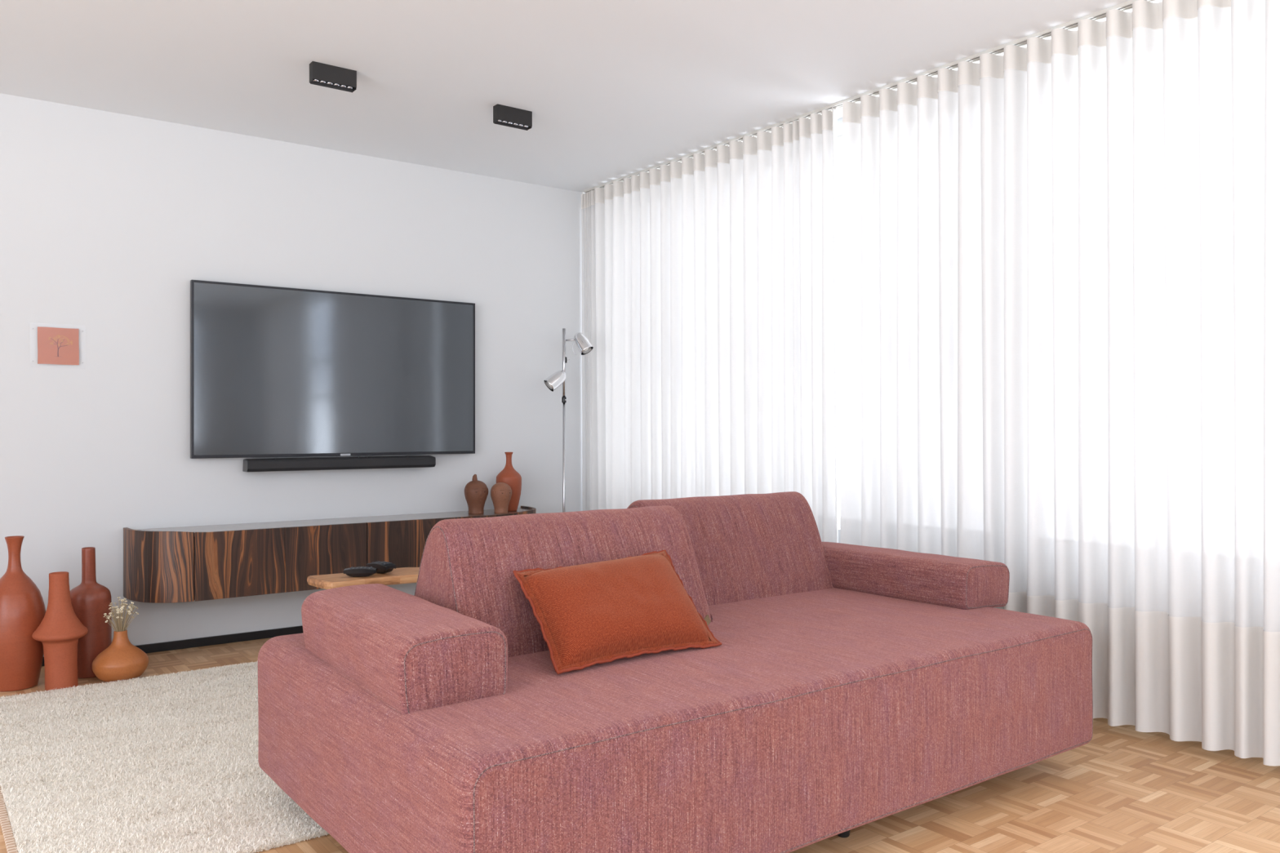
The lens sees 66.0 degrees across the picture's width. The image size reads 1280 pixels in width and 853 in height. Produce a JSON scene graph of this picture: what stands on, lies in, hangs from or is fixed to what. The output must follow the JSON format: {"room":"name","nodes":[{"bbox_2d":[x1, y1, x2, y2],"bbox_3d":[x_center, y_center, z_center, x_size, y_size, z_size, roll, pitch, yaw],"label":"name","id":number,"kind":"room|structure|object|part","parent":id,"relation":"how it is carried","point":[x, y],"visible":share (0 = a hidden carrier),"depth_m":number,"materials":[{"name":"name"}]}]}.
{"room":"living room","nodes":[
{"label":"living room","id":0,"kind":"room"},
{"bbox_2d":[0,93,585,656],"bbox_3d":[-2.845,-0.203,4.595,6.770,2.605,0.200,0,0,-37],"label":"wall","id":1,"kind":"structure","parent":0,"point":[108,220],"depth_m":4.94,"materials":[{"name":"white paint"}]},
{"bbox_2d":[32,326,83,364],"bbox_3d":[-2.697,-0.375,4.569,0.224,0.206,0.020,0,0,-37],"label":"framed print","id":2,"kind":"object","parent":1,"relation":"attached to","point":[59,346],"visible":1,"depth_m":4.57,"materials":[{"name":"paper"}]},
{"bbox_2d":[41,625,303,666],"bbox_3d":[-2.782,1.079,4.510,6.370,0.042,0.012,0,0,-37],"label":"baseboard","id":3,"kind":"structure","parent":1,"relation":"attached to","point":[242,637],"depth_m":4.99,"materials":[{"name":"black"}]},
{"bbox_2d":[123,506,536,603],"bbox_3d":[-1.497,0.649,5.259,2.205,0.331,0.350,0,0,-37],"label":"console","id":4,"kind":"object","parent":1,"relation":"attached to","point":[184,564],"visible":0.77,"depth_m":4.80,"materials":[{"name":"brown wood"}]},
{"bbox_3d":[-2.298,0.649,4.634,0.421,0.331,0.109,0,0,19],"label":"panel","id":5,"kind":"part","parent":4,"relation":"part of","materials":[{"name":"brown wood"}]},
{"bbox_3d":[-1.919,0.654,4.737,0.416,0.323,0.020,0,0,-37],"label":"door","id":6,"kind":"part","parent":4,"relation":"part of","materials":[{"name":"brown wood"}]},
{"bbox_3d":[-1.586,0.655,4.986,0.416,0.319,0.018,0,0,-37],"label":"door","id":7,"kind":"part","parent":4,"relation":"part of","materials":[{"name":"brown wood"}]},
{"bbox_3d":[-1.250,0.655,5.237,0.414,0.319,0.018,0,0,-37],"label":"door","id":8,"kind":"part","parent":4,"relation":"part of","materials":[{"name":"brown wood"}]},
{"bbox_3d":[-0.946,0.655,5.463,0.343,0.319,0.018,0,0,-37],"label":"door","id":9,"kind":"part","parent":4,"relation":"part of","materials":[{"name":"brown wood"}]},
{"bbox_2d":[464,474,488,514],"bbox_3d":[-0.937,0.382,5.637,0.136,0.227,0.139,0,0,-33],"label":"vase","id":10,"kind":"object","parent":4,"relation":"on","point":[476,491],"visible":1,"depth_m":5.60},
{"bbox_2d":[490,482,512,513],"bbox_3d":[-0.801,0.408,5.689,0.125,0.176,0.128,0,0,-38],"label":"vase","id":11,"kind":"object","parent":4,"relation":"on","point":[500,492],"visible":1,"depth_m":5.65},
{"bbox_2d":[496,452,521,511],"bbox_3d":[-0.775,0.322,5.829,0.150,0.348,0.150,0,0,31],"label":"vase","id":12,"kind":"object","parent":4,"relation":"on","point":[508,475],"visible":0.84,"depth_m":5.78,"materials":[{"name":"orange ceramic"}]},
{"bbox_3d":[-0.694,0.649,5.799,0.158,0.331,0.503,0,0,10],"label":"panel","id":13,"kind":"part","parent":4,"relation":"part of","materials":[{"name":"brown wood"}]},
{"bbox_2d":[190,280,475,458],"bbox_3d":[-1.609,-0.286,5.354,1.554,0.884,0.062,0,0,-37],"label":"television","id":14,"kind":"object","parent":1,"relation":"attached to","point":[276,371],"visible":1,"depth_m":5.27,"materials":[{"name":"grey glass"}]},
{"bbox_2d":[242,455,435,471],"bbox_3d":[-1.603,0.194,5.321,1.024,0.068,0.124,0,0,-37],"label":"soundbar","id":15,"kind":"object","parent":1,"relation":"attached to","point":[272,464],"visible":1,"depth_m":5.25,"materials":[{"name":"black plastic"}]},
{"bbox_2d":[0,0,1162,192],"bbox_3d":[-0.571,-1.580,1.551,6.770,0.150,7.800,0,0,-37],"label":"ceiling","id":16,"kind":"structure","parent":0,"point":[613,90],"depth_m":4.10,"materials":[{"name":"white paint"}]},
{"bbox_2d":[309,61,356,92],"bbox_3d":[-1.284,-1.464,4.124,0.186,0.082,0.042,0,0,-37],"label":"ceiling spotlight","id":17,"kind":"object","parent":16,"relation":"attached to","point":[322,74],"visible":1,"depth_m":4.11,"materials":[{"name":"black metal"}]},
{"bbox_2d":[493,103,532,130],"bbox_3d":[-0.602,-1.464,4.661,0.186,0.082,0.042,0,0,-37],"label":"ceiling spotlight","id":18,"kind":"object","parent":16,"relation":"attached to","point":[504,115],"visible":1,"depth_m":4.64,"materials":[{"name":"black metal"}]},
{"bbox_2d":[583,0,1155,192],"bbox_3d":[1.815,-1.498,3.396,0.044,0.013,7.200,0,0,-37],"label":"rail","id":19,"kind":"object","parent":16,"relation":"attached to","point":[1126,6],"visible":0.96,"depth_m":4.24,"materials":[{"name":"silver metal"}]},
{"bbox_2d":[581,106,839,542],"bbox_3d":[0.277,-0.218,5.445,0.096,2.570,2.160,0,0,-37],"label":"curtain","id":20,"kind":"object","parent":19,"relation":"hanging from","point":[709,279],"visible":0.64,"depth_m":5.21,"materials":[{"name":"fabric"}]},
{"bbox_2d":[840,0,1279,766],"bbox_3d":[1.667,-0.218,3.583,0.104,2.570,2.400,0,0,-37],"label":"curtain","id":21,"kind":"object","parent":19,"relation":"hanging from","point":[1060,275],"visible":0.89,"depth_m":3.60,"materials":[{"name":"fabric"}]},
{"bbox_2d":[0,637,1279,852],"bbox_3d":[-0.571,1.150,1.551,6.770,0.100,7.800,0,0,-37],"label":"floor","id":22,"kind":"structure","parent":0,"point":[1126,789],"depth_m":2.87,"materials":[{"name":"brown wood"}]},
{"bbox_2d":[0,535,45,692],"bbox_3d":[-2.647,0.782,4.171,0.235,0.636,0.235,0,0,-27],"label":"vase","id":23,"kind":"object","parent":22,"relation":"on","point":[22,606],"visible":0.95,"depth_m":4.11,"materials":[{"name":"ceramic"}]},
{"bbox_2d":[31,571,88,690],"bbox_3d":[-2.437,0.857,4.144,0.202,0.487,0.203,0,0,-37],"label":"vase","id":24,"kind":"object","parent":22,"relation":"on","point":[60,631],"visible":0.98,"depth_m":4.10,"materials":[{"name":"ceramic"}]},
{"bbox_2d":[70,546,111,678],"bbox_3d":[-2.445,0.818,4.376,0.177,0.564,0.176,0,0,-37],"label":"vase","id":25,"kind":"object","parent":22,"relation":"on","point":[90,600],"visible":0.78,"depth_m":4.32,"materials":[{"name":"ceramic"}]},
{"bbox_2d":[92,629,148,682],"bbox_3d":[-2.265,0.994,4.298,0.220,0.212,0.220,0,0,-37],"label":"vase","id":26,"kind":"object","parent":22,"relation":"on","point":[122,660],"visible":0.98,"depth_m":4.23,"materials":[{"name":"ceramic"}]},
{"bbox_2d":[0,660,328,852],"bbox_3d":[-1.075,1.094,3.777,2.372,0.010,2.068,0,0,-37],"label":"rug","id":27,"kind":"object","parent":22,"relation":"on","point":[166,763],"visible":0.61,"depth_m":3.11,"materials":[{"name":"beige fabric"}]},
{"bbox_2d":[306,567,419,589],"bbox_3d":[-1.059,0.843,4.036,0.553,0.485,0.235,0,0,-37],"label":"side table","id":28,"kind":"object","parent":27,"relation":"on","point":[404,575],"visible":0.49,"depth_m":3.94,"materials":[{"name":"brown wood"}]},
{"bbox_2d":[343,566,377,577],"bbox_3d":[-1.121,0.580,3.949,0.125,0.035,0.054,0,0,-10],"label":"bowl","id":29,"kind":"object","parent":28,"relation":"on","point":[359,571],"visible":1,"depth_m":3.93,"materials":[{"name":"black ceramic"}]},
{"bbox_2d":[366,560,395,573],"bbox_3d":[-1.063,0.577,4.048,0.125,0.042,0.056,0,0,36],"label":"bowl","id":30,"kind":"object","parent":28,"relation":"on","point":[382,566],"visible":0.91,"depth_m":4.02,"materials":[{"name":"black ceramic"}]},
{"bbox_2d":[543,328,593,512],"bbox_3d":[-0.448,0.256,5.881,0.273,1.688,0.265,0,0,-37],"label":"floor lamp","id":31,"kind":"object","parent":22,"relation":"on","point":[553,381],"visible":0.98,"depth_m":5.87,"materials":[{"name":"silver metal"}]},
{"bbox_3d":[-0.502,-0.273,5.837,0.135,0.126,0.086,0,0,-24],"label":"lamp shade","id":32,"kind":"part","parent":31,"relation":"part of","materials":[{"name":"silver metal"}]},
{"bbox_3d":[-0.338,-0.497,5.872,0.122,0.137,0.086,0,0,21],"label":"lamp shade","id":33,"kind":"part","parent":31,"relation":"part of","materials":[{"name":"silver metal"}]},
{"bbox_2d":[257,491,1093,852],"bbox_3d":[0.195,0.677,3.037,2.297,0.847,1.358,0,0,-37],"label":"sofa","id":34,"kind":"object","parent":22,"relation":"on","point":[846,687],"visible":0.88,"depth_m":2.47,"materials":[{"name":"fabric"}]},
{"bbox_3d":[-0.623,0.544,2.505,0.268,0.186,0.785,0,0,-34],"label":"armrest","id":35,"kind":"part","parent":34,"relation":"part of","materials":[{"name":"fabric"}]},
{"bbox_3d":[-0.229,0.436,2.960,0.883,0.366,0.427,0,0,-37],"label":"backrest","id":36,"kind":"part","parent":34,"relation":"part of","materials":[{"name":"fabric"}]},
{"bbox_2d":[512,549,721,675],"bbox_3d":[-0.062,0.488,2.691,0.568,0.237,0.301,0,0,-37],"label":"cushion","id":37,"kind":"object","parent":34,"relation":"on","point":[588,615],"visible":1,"depth_m":2.60,"materials":[{"name":"orange fabric"}]},
{"bbox_3d":[0.296,0.436,3.660,0.854,0.366,0.414,0,0,-37],"label":"backrest","id":38,"kind":"part","parent":34,"relation":"part of","materials":[{"name":"fabric"}]},
{"bbox_3d":[0.547,1.051,2.652,0.048,0.098,0.048,0,0,-37],"label":"leg","id":39,"kind":"part","parent":34,"relation":"part of","materials":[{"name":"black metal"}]},
{"bbox_3d":[0.957,0.547,3.688,0.296,0.171,0.801,0,0,-37],"label":"armrest","id":40,"kind":"part","parent":34,"relation":"part of","materials":[{"name":"fabric"}]},
{"bbox_2d":[837,117,842,542],"bbox_3d":[2.061,-0.203,3.517,0.200,2.605,7.400,0,0,-37],"label":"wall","id":41,"kind":"structure","parent":0,"point":[839,120],"depth_m":4.81,"materials":[{"name":"white paint"}]},
{"bbox_2d":[837,134,842,527],"bbox_3d":[0.747,-0.477,5.301,0.050,1.955,2.730,0,0,-37],"label":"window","id":42,"kind":"structure","parent":41,"relation":"in","point":[840,137],"depth_m":4.93,"materials":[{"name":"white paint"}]}
]}

